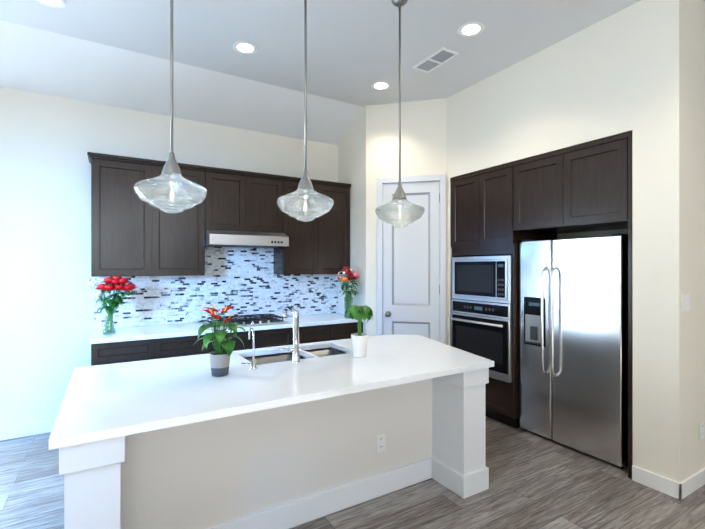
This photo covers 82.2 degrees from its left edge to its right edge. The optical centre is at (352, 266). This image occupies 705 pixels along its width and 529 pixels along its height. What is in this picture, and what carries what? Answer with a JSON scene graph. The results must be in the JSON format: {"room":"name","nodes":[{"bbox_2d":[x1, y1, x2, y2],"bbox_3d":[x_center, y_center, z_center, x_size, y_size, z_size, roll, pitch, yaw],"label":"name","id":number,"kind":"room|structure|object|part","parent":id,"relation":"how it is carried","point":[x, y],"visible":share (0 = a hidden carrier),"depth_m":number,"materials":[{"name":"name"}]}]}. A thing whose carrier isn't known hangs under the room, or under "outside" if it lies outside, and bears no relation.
{"room":"kitchen","nodes":[
{"label":"kitchen","id":0,"kind":"room"},
{"bbox_2d":[0,87,337,427],"bbox_3d":[-3.486,-0.170,3.283,7.625,3.340,0.128,0,0,-31],"label":"wall","id":1,"kind":"structure","parent":0,"point":[48,143],"depth_m":3.77,"materials":[{"name":"beige paint"}]},
{"bbox_2d":[0,420,55,440],"bbox_3d":[-2.765,1.448,3.640,0.700,0.105,0.014,0,0,-31],"label":"baseboard","id":2,"kind":"structure","parent":1,"relation":"attached to","point":[30,429],"depth_m":3.56,"materials":[{"name":"white wood"}]},
{"bbox_2d":[91,152,154,276],"bbox_3d":[-2.174,-0.454,3.812,0.480,1.090,0.305,0,0,-31],"label":"upper cabinet","id":3,"kind":"object","parent":1,"relation":"attached to","point":[132,234],"depth_m":3.68,"materials":[{"name":"brown wood"}]},
{"bbox_2d":[153,310,165,316],"bbox_3d":[-1.965,0.481,4.109,0.115,0.070,0.008,0,0,-31],"label":"outlet","id":4,"kind":"object","parent":1,"relation":"attached to","point":[159,313],"visible":1,"depth_m":4.11,"materials":[{"name":"white plastic"}]},
{"bbox_2d":[155,160,206,275],"bbox_3d":[-1.762,-0.454,4.058,0.479,1.090,0.305,0,0,-31],"label":"upper cabinet","id":5,"kind":"object","parent":1,"relation":"attached to","point":[179,237],"depth_m":3.95,"materials":[{"name":"brown wood"}]},
{"bbox_2d":[207,166,246,230],"bbox_3d":[-1.378,-0.683,4.287,0.411,0.632,0.305,0,0,-31],"label":"upper cabinet","id":6,"kind":"object","parent":1,"relation":"attached to","point":[226,188],"depth_m":4.16,"materials":[{"name":"brown wood"}]},
{"bbox_2d":[247,172,282,232],"bbox_3d":[-1.025,-0.683,4.498,0.412,0.632,0.305,0,0,-31],"label":"upper cabinet","id":7,"kind":"object","parent":1,"relation":"attached to","point":[264,214],"depth_m":4.37,"materials":[{"name":"brown wood"}]},
{"bbox_2d":[205,230,288,247],"bbox_3d":[-1.154,-0.288,4.312,0.813,0.155,0.493,0,0,-31],"label":"range hood","id":8,"kind":"object","parent":7,"relation":"attached to","point":[226,238],"visible":1,"depth_m":4.11,"materials":[{"name":"silver metal"}]},
{"bbox_2d":[274,176,318,274],"bbox_3d":[-0.661,-0.454,4.715,0.431,1.090,0.305,0,0,-31],"label":"upper cabinet","id":9,"kind":"object","parent":1,"relation":"attached to","point":[301,256],"depth_m":4.58,"materials":[{"name":"brown wood"}]},
{"bbox_2d":[319,180,350,273],"bbox_3d":[-0.290,-0.454,4.936,0.433,1.090,0.305,0,0,-31],"label":"upper cabinet","id":10,"kind":"object","parent":1,"relation":"attached to","point":[334,226],"depth_m":4.82,"materials":[{"name":"brown wood"}]},
{"bbox_2d":[0,20,363,145],"bbox_3d":[-3.299,-1.695,2.970,7.624,0.290,0.621,0,0,-31],"label":"ceiling","id":11,"kind":"structure","parent":0,"point":[36,60],"depth_m":3.82,"materials":[{"name":"paint"}]},
{"bbox_2d":[0,416,704,528],"bbox_3d":[1.070,1.548,0.405,12.500,0.100,9.600,0,0,-31],"label":"floor","id":12,"kind":"structure","parent":0,"point":[537,482],"depth_m":2.61,"materials":[{"name":"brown wood"}]},
{"bbox_2d":[91,341,156,365],"bbox_3d":[-2.094,1.067,3.687,0.470,0.864,0.600,0,0,-31],"label":"base cabinet","id":13,"kind":"object","parent":12,"relation":"on","point":[131,344],"depth_m":3.43,"materials":[{"name":"black wood"}]},
{"bbox_2d":[89,313,363,344],"bbox_3d":[-1.162,0.615,4.233,2.650,0.040,0.618,0,0,-31],"label":"countertop","id":14,"kind":"structure","parent":13,"relation":"on","point":[137,333],"depth_m":3.87,"materials":[{"name":"white stone"}]},
{"bbox_2d":[87,276,137,334],"bbox_3d":[-2.092,0.340,3.532,0.391,0.507,0.249,0,0,-31],"label":"vase","id":15,"kind":"object","parent":14,"relation":"on","point":[112,284],"visible":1,"depth_m":3.51,"materials":[{"name":"clear glass"}]},
{"bbox_3d":[-2.141,0.513,3.555,0.100,0.160,0.100,0,0,-31],"label":"glass","id":16,"kind":"part","parent":15,"relation":"part of","materials":[{"name":"glass"}]},
{"bbox_2d":[204,313,288,327],"bbox_3d":[-1.120,0.566,4.255,0.765,0.055,0.505,0,0,-31],"label":"cooktop","id":17,"kind":"object","parent":14,"relation":"in","point":[264,319],"visible":0.75,"depth_m":4.22,"materials":[{"name":"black metal"}]},
{"bbox_2d":[334,267,360,317],"bbox_3d":[-0.053,0.298,4.650,0.316,0.593,0.289,0,0,-31],"label":"vase","id":18,"kind":"object","parent":14,"relation":"on","point":[349,298],"visible":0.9,"depth_m":4.62,"materials":[{"name":"clear glass"}]},
{"bbox_3d":[-0.040,0.474,4.675,0.116,0.240,0.116,0,0,-31],"label":"glass","id":19,"kind":"part","parent":18,"relation":"part of","materials":[{"name":"glass"}]},
{"bbox_2d":[157,333,212,358],"bbox_3d":[-1.687,1.067,3.931,0.480,0.864,0.600,0,0,-31],"label":"base cabinet","id":20,"kind":"object","parent":12,"relation":"on","point":[167,347],"depth_m":3.66,"materials":[{"name":"black wood"}]},
{"bbox_2d":[213,329,292,350],"bbox_3d":[-1.126,1.067,4.265,0.825,0.864,0.600,0,0,-31],"label":"base cabinet","id":21,"kind":"object","parent":12,"relation":"on","point":[264,338],"depth_m":4.06,"materials":[{"name":"black wood"}]},
{"bbox_2d":[59,346,492,528],"bbox_3d":[-0.397,1.088,2.629,2.352,0.822,1.195,0,0,-31],"label":"kitchen island","id":22,"kind":"object","parent":12,"relation":"on","point":[296,433],"depth_m":2.32,"materials":[{"name":"white paint"}]},
{"bbox_2d":[49,351,300,449],"bbox_3d":[-1.008,0.657,2.272,0.995,0.036,1.240,0,0,-31],"label":"island countertop","id":23,"kind":"structure","parent":22,"relation":"on","point":[116,400],"depth_m":1.98,"materials":[{"name":"white stone"}]},
{"bbox_2d":[194,304,249,376],"bbox_3d":[-0.758,0.430,2.386,0.334,0.416,0.284,0,0,-31],"label":"plant","id":24,"kind":"object","parent":23,"relation":"on","point":[219,356],"visible":1,"depth_m":2.33,"materials":[{"name":"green plant"}]},
{"bbox_3d":[-0.779,0.573,2.376,0.124,0.130,0.124,0,0,-31],"label":"pot","id":25,"kind":"part","parent":24,"relation":"part of","materials":[{"name":"grey ceramic"}]},
{"bbox_2d":[244,347,345,364],"bbox_3d":[-0.406,0.776,2.995,0.852,0.200,0.492,0,0,-31],"label":"sink","id":26,"kind":"object","parent":23,"relation":"in","point":[279,355],"depth_m":3.16,"materials":[{"name":"silver metal"}]},
{"bbox_2d":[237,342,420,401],"bbox_3d":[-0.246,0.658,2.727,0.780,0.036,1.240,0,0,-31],"label":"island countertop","id":27,"kind":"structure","parent":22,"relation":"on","point":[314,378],"depth_m":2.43,"materials":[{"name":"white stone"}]},
{"bbox_2d":[241,306,300,369],"bbox_3d":[-0.567,0.458,2.679,0.402,0.363,0.270,0,0,-31],"label":"faucet","id":28,"kind":"object","parent":27,"relation":"on","point":[245,364],"depth_m":2.67,"materials":[{"name":"silver metal"}]},
{"bbox_2d":[345,305,372,357],"bbox_3d":[0.057,0.455,2.866,0.214,0.366,0.254,0,0,-31],"label":"plant","id":29,"kind":"object","parent":27,"relation":"on","point":[359,340],"visible":1,"depth_m":2.82,"materials":[{"name":"green plant"}]},
{"bbox_3d":[0.050,0.560,2.866,0.125,0.155,0.125,0,0,-31],"label":"pot","id":30,"kind":"part","parent":29,"relation":"part of","materials":[{"name":"white ceramic"}]},
{"bbox_2d":[376,434,385,452],"bbox_3d":[0.188,1.160,2.644,0.070,0.115,0.008,0,0,-31],"label":"outlet","id":31,"kind":"object","parent":22,"relation":"attached to","point":[380,438],"depth_m":2.64,"materials":[{"name":"white plastic"}]},
{"bbox_2d":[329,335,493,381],"bbox_3d":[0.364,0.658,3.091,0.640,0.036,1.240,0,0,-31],"label":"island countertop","id":32,"kind":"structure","parent":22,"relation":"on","point":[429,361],"depth_m":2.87,"materials":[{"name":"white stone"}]},
{"bbox_2d":[299,325,332,343],"bbox_3d":[-0.585,1.068,4.588,0.435,0.864,0.600,0,0,-31],"label":"base cabinet","id":33,"kind":"object","parent":12,"relation":"on","point":[307,333],"depth_m":4.35,"materials":[{"name":"black wood"}]},
{"bbox_2d":[333,321,363,339],"bbox_3d":[-0.214,1.068,4.810,0.430,0.864,0.600,0,0,-31],"label":"base cabinet","id":34,"kind":"object","parent":12,"relation":"on","point":[340,332],"depth_m":4.55,"materials":[{"name":"black wood"}]},
{"bbox_2d":[485,379,519,427],"bbox_3d":[1.399,1.287,4.107,0.319,0.423,0.784,0,0,-31],"label":"base cabinet","id":35,"kind":"object","parent":12,"relation":"on","point":[502,401],"depth_m":3.80,"materials":[{"name":"black wood"}]},
{"bbox_2d":[520,233,627,468],"bbox_3d":[1.976,0.628,3.468,0.665,1.743,0.870,0,0,-31],"label":"refrigerator","id":36,"kind":"object","parent":12,"relation":"on","point":[573,343],"visible":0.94,"depth_m":3.24,"materials":[{"name":"grey metal"}]},
{"bbox_2d":[0,0,704,106],"bbox_3d":[1.070,-1.892,0.407,12.500,0.100,9.600,0,0,-31],"label":"ceiling","id":37,"kind":"structure","parent":0,"point":[352,51],"depth_m":3.19,"materials":[{"name":"paint"}]},
{"bbox_2d":[36,0,65,7],"bbox_3d":[-2.089,-1.836,2.772,0.202,0.008,0.202,0,0,-31],"label":"recessed light","id":38,"kind":"object","parent":37,"relation":"in","point":[56,3],"visible":1,"depth_m":2.82,"materials":[{"name":"white plastic"}]},
{"bbox_2d":[134,0,206,213],"bbox_3d":[-0.917,-1.054,2.050,0.340,1.572,0.340,0,0,-31],"label":"pendant light","id":39,"kind":"object","parent":37,"relation":"hanging from","point":[171,189],"visible":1,"depth_m":1.97,"materials":[{"name":"clear glass"}]},
{"bbox_3d":[-0.917,-0.375,2.050,0.340,0.212,0.340,0,0,-31],"label":"lamp shade","id":40,"kind":"part","parent":39,"relation":"part of","materials":[{"name":"clear glass"}]},
{"bbox_2d":[233,41,257,54],"bbox_3d":[-0.902,-1.835,3.399,0.202,0.008,0.202,0,0,-31],"label":"recessed light","id":41,"kind":"object","parent":37,"relation":"in","point":[244,47],"visible":1,"depth_m":3.39,"materials":[{"name":"white"}]},
{"bbox_2d":[277,0,333,221],"bbox_3d":[-0.283,-1.054,2.429,0.340,1.572,0.340,0,0,-31],"label":"pendant light","id":42,"kind":"object","parent":37,"relation":"hanging from","point":[305,202],"visible":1,"depth_m":2.36,"materials":[{"name":"clear glass"}]},
{"bbox_3d":[-0.283,-0.374,2.429,0.340,0.212,0.340,0,0,-31],"label":"lamp shade","id":43,"kind":"part","parent":42,"relation":"part of","materials":[{"name":"clear glass"}]},
{"bbox_2d":[371,81,390,89],"bbox_3d":[0.291,-1.835,4.112,0.202,0.008,0.202,0,0,-31],"label":"recessed light","id":44,"kind":"object","parent":37,"relation":"in","point":[381,85],"visible":1,"depth_m":4.10,"materials":[{"name":"white plastic"}]},
{"bbox_2d":[375,0,424,227],"bbox_3d":[0.327,-1.054,2.793,0.340,1.572,0.340,0,0,-31],"label":"pendant light","id":45,"kind":"object","parent":37,"relation":"hanging from","point":[399,210],"visible":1,"depth_m":2.73,"materials":[{"name":"clear glass"}]},
{"bbox_3d":[0.327,-0.374,2.792,0.340,0.212,0.340,0,0,-31],"label":"lamp shade","id":46,"kind":"part","parent":45,"relation":"part of","materials":[{"name":"clear glass"}]},
{"bbox_2d":[412,47,458,72],"bbox_3d":[0.735,-1.833,3.603,0.190,0.012,0.400,0,0,-31],"label":"ceiling vent","id":47,"kind":"object","parent":37,"relation":"in","point":[436,59],"visible":0.98,"depth_m":3.58,"materials":[{"name":"white metal"}]},
{"bbox_2d":[458,22,484,36],"bbox_3d":[0.920,-1.835,3.136,0.202,0.008,0.202,0,0,-31],"label":"recessed light","id":48,"kind":"object","parent":37,"relation":"in","point":[471,29],"visible":1,"depth_m":3.13,"materials":[{"name":"white"}]},
{"bbox_2d":[338,97,451,345],"bbox_3d":[0.741,-0.169,5.031,1.425,3.340,1.460,0,0,-31],"label":"wall","id":49,"kind":"structure","parent":0,"point":[368,150],"depth_m":4.59,"materials":[{"name":"beige paint"}]},
{"bbox_2d":[377,174,445,343],"bbox_3d":[0.648,0.249,4.484,0.564,2.496,0.549,0,0,-31],"label":"pantry door","id":50,"kind":"structure","parent":49,"relation":"in","point":[411,278],"depth_m":4.48,"materials":[{"name":"white paint"}]},
{"bbox_2d":[450,171,476,254],"bbox_3d":[1.299,-0.535,4.276,0.319,0.840,0.392,0,0,-31],"label":"upper cabinet","id":51,"kind":"object","parent":49,"relation":"attached to","point":[463,187],"depth_m":4.20,"materials":[{"name":"black wood"}]},
{"bbox_2d":[449,299,519,386],"bbox_3d":[1.383,0.711,4.098,0.317,0.719,0.742,0,0,-31],"label":"base cabinet","id":52,"kind":"object","parent":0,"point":[491,331],"depth_m":3.87,"materials":[{"name":"black glass"}]},
{"bbox_2d":[449,299,512,382],"bbox_3d":[1.355,0.711,4.081,0.382,0.720,0.742,0,0,-31],"label":"oven","id":53,"kind":"object","parent":52,"relation":"in","point":[480,327],"depth_m":3.91,"materials":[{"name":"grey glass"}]},
{"bbox_2d":[452,255,519,306],"bbox_3d":[1.383,0.123,4.098,0.316,0.445,0.742,0,0,-31],"label":"upper cabinet","id":54,"kind":"object","parent":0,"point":[491,278],"depth_m":3.92,"materials":[{"name":"silver metal"}]},
{"bbox_2d":[452,255,512,303],"bbox_3d":[1.384,0.123,4.098,0.316,0.444,0.742,0,0,-31],"label":"microwave","id":55,"kind":"object","parent":54,"relation":"in","point":[477,279],"depth_m":3.98,"materials":[{"name":"grey metal"}]},
{"bbox_2d":[477,162,536,254],"bbox_3d":[1.500,-0.535,3.940,0.319,0.840,0.392,0,0,-31],"label":"upper cabinet","id":56,"kind":"object","parent":0,"relation":"attached to","point":[499,213],"depth_m":3.85,"materials":[{"name":"black wood"}]},
{"bbox_2d":[450,5,631,177],"bbox_3d":[1.805,-1.399,3.780,0.680,0.880,1.780,0,0,-31],"label":"wall","id":57,"kind":"structure","parent":0,"point":[573,89],"depth_m":3.37,"materials":[{"name":"beige paint"}]},
{"bbox_2d":[557,229,627,238],"bbox_3d":[2.140,-0.169,3.979,0.100,3.340,1.780,0,0,-31],"label":"wall","id":58,"kind":"structure","parent":0,"point":[591,233],"depth_m":3.74,"materials":[{"name":"beige paint"}]},
{"bbox_2d":[513,149,588,234],"bbox_3d":[1.877,-0.640,3.654,0.674,0.631,0.476,0,0,-31],"label":"upper cabinet","id":59,"kind":"object","parent":58,"relation":"attached to","point":[536,179],"depth_m":3.49,"materials":[{"name":"black wood"}]},
{"bbox_2d":[561,131,631,230],"bbox_3d":[2.121,-0.640,3.245,0.674,0.631,0.477,0,0,-31],"label":"upper cabinet","id":60,"kind":"object","parent":58,"relation":"attached to","point":[596,175],"depth_m":3.06,"materials":[{"name":"black wood"}]},
{"bbox_2d":[632,0,704,482],"bbox_3d":[3.855,-0.169,3.808,4.230,3.340,0.273,0,0,-31],"label":"wall","id":61,"kind":"structure","parent":0,"point":[668,153],"depth_m":2.71,"materials":[{"name":"beige paint"}]},
{"bbox_2d":[681,293,689,310],"bbox_3d":[2.181,0.235,2.641,0.118,0.115,0.010,0,0,-31],"label":"light switch","id":62,"kind":"object","parent":61,"relation":"attached to","point":[685,301],"visible":1,"depth_m":2.63,"materials":[{"name":"white plastic"}]},
{"bbox_2d":[676,467,704,499],"bbox_3d":[3.923,1.448,3.680,4.244,0.105,0.014,0,0,-31],"label":"baseboard","id":63,"kind":"structure","parent":61,"relation":"attached to","point":[683,489],"depth_m":2.66,"materials":[{"name":"white wood"}]},
{"bbox_2d":[699,421,703,439],"bbox_3d":[2.396,1.125,2.769,0.070,0.115,0.008,0,0,-31],"label":"outlet","id":64,"kind":"object","parent":61,"relation":"attached to","point":[701,430],"visible":1,"depth_m":2.76,"materials":[{"name":"white plastic"}]}
]}

